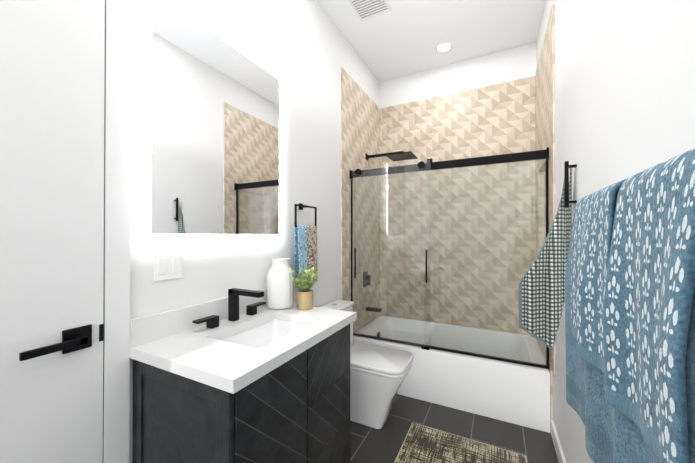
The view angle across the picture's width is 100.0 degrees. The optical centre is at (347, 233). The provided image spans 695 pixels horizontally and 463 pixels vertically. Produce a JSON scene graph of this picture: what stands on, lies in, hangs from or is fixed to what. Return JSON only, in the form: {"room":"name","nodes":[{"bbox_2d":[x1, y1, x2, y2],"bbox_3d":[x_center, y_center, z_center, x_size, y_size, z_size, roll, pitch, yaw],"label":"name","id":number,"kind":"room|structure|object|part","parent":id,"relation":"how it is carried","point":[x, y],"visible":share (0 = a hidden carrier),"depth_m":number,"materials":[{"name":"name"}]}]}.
{"room":"bathroom","nodes":[
{"label":"bathroom","id":0,"kind":"room"},
{"bbox_2d":[129,0,378,462],"bbox_3d":[-0.667,-0.220,1.446,0.120,3.060,4.550,0,0,27],"label":"wall","id":1,"kind":"structure","parent":0,"point":[304,51],"depth_m":1.87,"materials":[{"name":"white paint"}]},
{"bbox_2d":[0,0,104,462],"bbox_3d":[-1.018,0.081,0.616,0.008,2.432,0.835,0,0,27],"label":"door","id":2,"kind":"structure","parent":1,"relation":"in","point":[52,71],"depth_m":0.87,"materials":[{"name":"white wood"}]},
{"bbox_2d":[62,324,91,353],"bbox_3d":[-0.852,0.332,0.920,0.009,0.072,0.072,0,0,27],"label":"rosette","id":3,"kind":"object","parent":2,"relation":"attached to","point":[72,333],"visible":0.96,"depth_m":0.92,"materials":[{"name":"black metal"}]},
{"bbox_2d":[74,335,87,344],"bbox_3d":[-0.830,0.332,0.909,0.040,0.022,0.022,0,0,27],"label":"door handle","id":4,"kind":"object","parent":3,"relation":"attached to","point":[84,341],"depth_m":0.90,"materials":[{"name":"black metal"}]},
{"bbox_2d":[19,336,87,360],"bbox_3d":[-0.846,0.332,0.847,0.012,0.022,0.146,0,0,27],"label":"door lever","id":5,"kind":"object","parent":4,"relation":"attached to","point":[38,352],"visible":0.94,"depth_m":0.83,"materials":[{"name":"black metal"}]},
{"bbox_2d":[99,324,103,341],"bbox_3d":[-0.826,0.333,0.978,0.002,0.056,0.012,0,0,27],"label":"latch plate","id":6,"kind":"object","parent":2,"relation":"attached to","point":[101,332],"depth_m":0.98,"materials":[{"name":"black metal"}]},
{"bbox_2d":[103,91,104,405],"bbox_3d":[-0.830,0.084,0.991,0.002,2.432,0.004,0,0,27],"label":"door frame","id":7,"kind":"structure","parent":1,"relation":"in","point":[104,196],"depth_m":0.99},
{"bbox_2d":[103,0,130,462],"bbox_3d":[-0.809,0.050,1.024,0.011,2.515,0.075,0,0,27],"label":"door frame","id":8,"kind":"structure","parent":1,"relation":"attached to","point":[116,409],"depth_m":1.02,"materials":[{"name":"white wood"}]},
{"bbox_2d":[154,250,182,280],"bbox_3d":[-0.725,0.128,1.185,0.010,0.118,0.116,0,0,27],"label":"switch plate","id":9,"kind":"object","parent":1,"relation":"attached to","point":[168,264],"visible":1,"depth_m":1.18,"materials":[{"name":"white plastic"}]},
{"bbox_2d":[130,288,267,347],"bbox_3d":[-0.603,0.364,1.413,0.020,0.100,0.807,0,0,27],"label":"backsplash","id":10,"kind":"structure","parent":1,"relation":"attached to","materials":[{"name":"white stone"}]},
{"bbox_2d":[134,0,280,243],"bbox_3d":[-0.589,-0.460,1.431,0.034,1.280,1.083,0,0,27],"label":"led mirror","id":11,"kind":"object","parent":1,"relation":"attached to","point":[207,151],"visible":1,"depth_m":1.28,"materials":[{"name":"white mirror"}]},
{"bbox_2d":[294,203,316,281],"bbox_3d":[-0.281,0.065,1.949,0.084,0.537,0.240,0,0,27],"label":"towel ring","id":12,"kind":"object","parent":1,"relation":"attached to","point":[305,255],"visible":0.79,"depth_m":1.91,"materials":[{"name":"fabric"}]},
{"bbox_2d":[341,67,379,330],"bbox_3d":[0.160,-0.266,2.921,0.012,2.330,0.930,0,0,27],"label":"wall tile","id":13,"kind":"structure","parent":1,"relation":"attached to","point":[360,123],"depth_m":2.82,"materials":[{"name":"beige tile"}]},
{"bbox_2d":[363,151,417,311],"bbox_3d":[0.415,-0.016,2.863,0.492,1.591,0.250,0,0,27],"label":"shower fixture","id":14,"kind":"object","parent":13,"relation":"attached to","point":[398,156],"visible":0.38,"depth_m":2.88,"materials":[{"name":"black metal"}]},
{"bbox_3d":[0.265,0.764,2.935,0.154,0.032,0.048,0,0,27],"label":"spout","id":15,"kind":"part","parent":14,"relation":"part of","materials":[{"name":"black metal"}]},
{"bbox_3d":[0.373,-0.781,2.888,0.376,0.024,0.024,0,0,27],"label":"arm","id":16,"kind":"part","parent":14,"relation":"part of"},
{"bbox_2d":[353,313,379,332],"bbox_3d":[0.188,1.109,2.967,0.012,0.420,0.810,0,0,27],"label":"wall tile","id":17,"kind":"structure","parent":1,"relation":"attached to","point":[361,326],"depth_m":2.94,"materials":[{"name":"beige tile"}]},
{"bbox_2d":[317,0,544,81],"bbox_3d":[0.063,-1.802,1.082,1.760,0.100,4.550,0,0,27],"label":"ceiling","id":18,"kind":"structure","parent":0,"point":[403,38],"depth_m":2.50,"materials":[{"name":"white paint"}]},
{"bbox_2d":[348,0,391,21],"bbox_3d":[0.169,-1.737,2.212,0.260,0.016,0.260,0,0,27],"label":"ceiling vent","id":19,"kind":"object","parent":18,"relation":"in","point":[364,10],"visible":1,"depth_m":2.24,"materials":[{"name":"white"}]},
{"bbox_2d":[436,42,452,52],"bbox_3d":[0.902,-1.739,2.725,0.150,0.006,0.150,0,0,27],"label":"recessed light","id":20,"kind":"object","parent":18,"relation":"in","point":[443,47],"visible":1,"depth_m":2.72,"materials":[{"name":"white"}]},
{"bbox_2d":[350,394,558,462],"bbox_3d":[0.063,1.348,1.064,1.760,0.080,4.550,0,0,27],"label":"floor","id":21,"kind":"structure","parent":0,"point":[383,444],"depth_m":1.92,"materials":[{"name":"tile"}]},
{"bbox_2d":[130,288,356,462],"bbox_3d":[-0.374,0.785,1.294,0.534,1.044,0.807,0,0,27],"label":"bathroom vanity","id":22,"kind":"object","parent":21,"relation":"on","point":[236,375],"visible":0.98,"depth_m":1.05,"materials":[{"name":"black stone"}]},
{"bbox_3d":[-0.562,0.478,0.956,0.391,0.055,0.006,0,0,27],"label":"rail","id":23,"kind":"part","parent":22,"relation":"part of","materials":[{"name":"black wood"}]},
{"bbox_3d":[-0.558,0.829,0.962,0.501,0.757,0.012,0,0,27],"label":"panel","id":24,"kind":"part","parent":22,"relation":"part of","materials":[{"name":"black wood"}]},
{"bbox_2d":[192,315,218,328],"bbox_3d":[-0.610,0.389,1.258,0.038,0.048,0.104,0,0,27],"label":"handle","id":25,"kind":"object","parent":22,"relation":"on","point":[212,322],"depth_m":1.27,"materials":[{"name":"black metal"}]},
{"bbox_2d":[228,288,263,321],"bbox_3d":[-0.473,0.338,1.355,0.193,0.150,0.036,0,0,27],"label":"faucet","id":26,"kind":"object","parent":22,"relation":"on","point":[233,294],"depth_m":1.37,"materials":[{"name":"black metal"}]},
{"bbox_2d":[246,302,265,315],"bbox_3d":[-0.475,0.390,1.522,0.038,0.048,0.104,0,0,27],"label":"handle","id":27,"kind":"object","parent":22,"relation":"on","point":[251,310],"depth_m":1.49,"materials":[{"name":"black metal"}]},
{"bbox_2d":[222,319,307,348],"bbox_3d":[-0.349,0.523,1.290,0.309,0.143,0.444,0,0,27],"label":"sink","id":28,"kind":"object","parent":22,"relation":"in","point":[258,335],"depth_m":1.46,"materials":[{"name":"white ceramic"}]},
{"bbox_3d":[-0.253,0.829,1.020,0.018,0.734,0.360,0,0,27],"label":"door","id":29,"kind":"part","parent":22,"relation":"part of","materials":[{"name":"black wood"}]},
{"bbox_2d":[267,258,293,308],"bbox_3d":[-0.377,0.278,1.643,0.149,0.272,0.151,0,0,27],"label":"vase","id":30,"kind":"object","parent":22,"relation":"on","point":[280,289],"visible":1,"depth_m":1.59,"materials":[{"name":"white ceramic"}]},
{"bbox_2d":[290,267,319,309],"bbox_3d":[-0.224,0.302,1.621,0.164,0.225,0.162,0,0,27],"label":"plant","id":31,"kind":"object","parent":22,"relation":"on","point":[307,280],"visible":1,"depth_m":1.59,"materials":[{"name":"green plant"}]},
{"bbox_3d":[-0.235,0.366,1.618,0.090,0.097,0.090,0,0,27],"label":"pot","id":32,"kind":"part","parent":31,"relation":"part of","materials":[{"name":"beige ceramic"}]},
{"bbox_3d":[-0.084,0.585,1.353,0.018,0.243,0.373,0,0,27],"label":"drawer","id":33,"kind":"part","parent":22,"relation":"part of","materials":[{"name":"black wood"}]},
{"bbox_3d":[-0.084,0.831,1.351,0.018,0.243,0.373,0,0,27],"label":"drawer","id":34,"kind":"part","parent":22,"relation":"part of","materials":[{"name":"black wood"}]},
{"bbox_3d":[-0.084,1.076,1.350,0.018,0.243,0.373,0,0,27],"label":"drawer","id":35,"kind":"part","parent":22,"relation":"part of","materials":[{"name":"black wood"}]},
{"bbox_3d":[-0.213,0.833,1.638,0.501,0.757,0.012,0,0,27],"label":"panel","id":36,"kind":"part","parent":22,"relation":"part of","materials":[{"name":"black wood"}]},
{"bbox_2d":[320,300,412,428],"bbox_3d":[0.124,0.926,2.119,0.652,0.772,0.368,0,0,27],"label":"toilet","id":37,"kind":"object","parent":21,"relation":"on","point":[378,374],"visible":0.54,"depth_m":1.97,"materials":[{"name":"white ceramic"}]},
{"bbox_3d":[-0.094,0.562,2.232,0.161,0.031,0.352,0,0,27],"label":"tank lid","id":38,"kind":"part","parent":37,"relation":"part of","materials":[{"name":"white ceramic"}]},
{"bbox_3d":[-0.096,0.767,2.232,0.153,0.375,0.340,0,0,27],"label":"tank","id":39,"kind":"part","parent":37,"relation":"part of","materials":[{"name":"white ceramic"}]},
{"bbox_3d":[0.123,1.116,2.118,0.641,0.393,0.360,0,0,27],"label":"bowl","id":40,"kind":"part","parent":37,"relation":"part of","materials":[{"name":"white ceramic"}]},
{"bbox_3d":[0.209,0.907,2.076,0.462,0.020,0.368,0,0,27],"label":"seat","id":41,"kind":"part","parent":37,"relation":"part of","materials":[{"name":"white ceramic"}]},
{"bbox_3d":[0.207,0.883,2.077,0.467,0.024,0.368,0,0,27],"label":"lid","id":42,"kind":"part","parent":37,"relation":"part of","materials":[{"name":"white ceramic"}]},
{"bbox_2d":[353,315,549,432],"bbox_3d":[0.853,1.116,2.613,1.490,0.398,0.805,0,0,27],"label":"bathtub","id":43,"kind":"object","parent":21,"relation":"on","point":[515,393],"visible":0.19,"depth_m":2.20,"materials":[{"name":"white ceramic"}]},
{"bbox_2d":[350,147,548,368],"bbox_3d":[0.682,0.160,2.283,1.490,1.509,0.094,0,0,27],"label":"shower door","id":44,"kind":"structure","parent":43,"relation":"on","point":[430,164],"depth_m":2.27,"materials":[{"name":"clear glass"}]},
{"bbox_3d":[0.067,0.257,2.551,0.012,0.260,0.012,0,0,27],"label":"handle","id":45,"kind":"part","parent":44,"relation":"part of","materials":[{"name":"black metal"}]},
{"bbox_3d":[0.350,0.160,2.451,0.685,1.488,0.008,0,0,27],"label":"glass","id":46,"kind":"part","parent":44,"relation":"part of","materials":[{"name":"clear glass"}]},
{"bbox_3d":[0.615,0.255,2.271,0.012,0.260,0.012,0,0,27],"label":"handle","id":47,"kind":"part","parent":44,"relation":"part of","materials":[{"name":"black metal"}]},
{"bbox_3d":[0.988,0.198,2.166,0.831,1.424,0.008,0,0,27],"label":"glass","id":48,"kind":"part","parent":44,"relation":"part of","materials":[{"name":"clear glass"}]},
{"bbox_2d":[394,423,526,462],"bbox_3d":[0.590,1.305,1.553,0.675,0.010,0.700,0,0,27],"label":"rug","id":49,"kind":"object","parent":21,"relation":"on","point":[423,444],"visible":0.97,"depth_m":1.75,"materials":[{"name":"beige fabric"}]},
{"bbox_2d":[379,42,535,107],"bbox_3d":[1.071,-0.211,3.045,1.520,3.060,0.120,0,0,27],"label":"wall","id":50,"kind":"structure","parent":0,"point":[516,63],"depth_m":2.94,"materials":[{"name":"white paint"}]},
{"bbox_2d":[380,76,535,334],"bbox_3d":[1.041,-0.056,2.986,1.496,2.750,0.012,0,0,27],"label":"wall tile","id":51,"kind":"structure","parent":50,"relation":"attached to","point":[495,119],"depth_m":2.93,"materials":[{"name":"beige tile"}]},
{"bbox_2d":[536,0,694,462],"bbox_3d":[0.793,-0.224,0.700,0.120,3.060,4.550,0,0,27],"label":"wall","id":52,"kind":"structure","parent":0,"point":[624,89],"depth_m":0.92,"materials":[{"name":"white paint"}]},
{"bbox_2d":[535,66,539,343],"bbox_3d":[1.667,-0.059,2.554,0.012,2.750,0.210,0,0,27],"label":"wall tile","id":53,"kind":"structure","parent":52,"relation":"attached to","point":[536,166],"depth_m":2.52,"materials":[{"name":"beige tile"}]},
{"bbox_2d":[538,33,546,171],"bbox_3d":[1.510,-0.980,2.253,0.012,0.910,0.480,0,0,27],"label":"wall tile","id":54,"kind":"structure","parent":52,"relation":"attached to","point":[542,103],"depth_m":2.23,"materials":[{"name":"beige tile"}]},
{"bbox_2d":[540,172,545,249],"bbox_3d":[1.664,-0.064,2.434,0.092,0.904,0.008,0,0,27],"label":"tile niche","id":55,"kind":"object","parent":52,"relation":"attached to","point":[543,200],"depth_m":2.44,"materials":[{"name":"beige tile"}]},
{"bbox_2d":[518,161,576,349],"bbox_3d":[0.962,0.107,1.417,0.233,0.885,0.140,0,0,27],"label":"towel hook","id":56,"kind":"object","parent":52,"relation":"attached to","point":[541,293],"visible":0.98,"depth_m":1.39,"materials":[{"name":"green fabric"}]},
{"bbox_2d":[566,168,571,263],"bbox_3d":[1.054,-0.049,1.406,0.033,0.548,0.080,0,0,27],"label":"towel","id":57,"kind":"object","parent":56,"relation":"hanging from","point":[568,210],"depth_m":1.38,"materials":[{"name":"white fabric"}]},
{"bbox_2d":[546,4,555,376],"bbox_3d":[1.346,-0.272,1.928,0.012,2.330,0.240,0,0,27],"label":"wall tile","id":58,"kind":"structure","parent":52,"relation":"attached to","point":[550,31],"depth_m":1.87,"materials":[{"name":"beige tile"}]},
{"bbox_2d":[549,366,552,430],"bbox_3d":[1.373,1.103,1.974,0.012,0.420,0.120,0,0,27],"label":"wall tile","id":59,"kind":"structure","parent":52,"relation":"attached to","point":[551,395],"depth_m":1.92,"materials":[{"name":"beige tile"}]},
{"bbox_2d":[551,420,565,462],"bbox_3d":[0.542,1.259,0.346,0.014,0.090,3.507,0,0,27],"label":"baseboard","id":60,"kind":"structure","parent":52,"relation":"attached to","point":[558,448],"depth_m":1.73,"materials":[{"name":"white wood"}]},
{"bbox_2d":[565,148,694,462],"bbox_3d":[0.607,0.358,0.606,0.127,0.968,1.104,0,0,27],"label":"towel","id":61,"kind":"object","parent":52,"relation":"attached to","point":[630,322],"visible":1,"depth_m":0.55,"materials":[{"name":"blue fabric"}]},
{"bbox_3d":[1.569,0.855,2.212,0.120,0.920,0.480,0,0,27],"label":"wall","id":62,"kind":"structure","parent":0,"visible":0},
{"bbox_2d":[539,341,545,361],"bbox_3d":[1.510,0.855,2.242,0.012,0.920,0.480,0,0,27],"label":"wall tile","id":63,"kind":"structure","parent":62,"relation":"attached to","point":[543,350],"depth_m":2.22,"materials":[{"name":"beige tile"}]}
]}

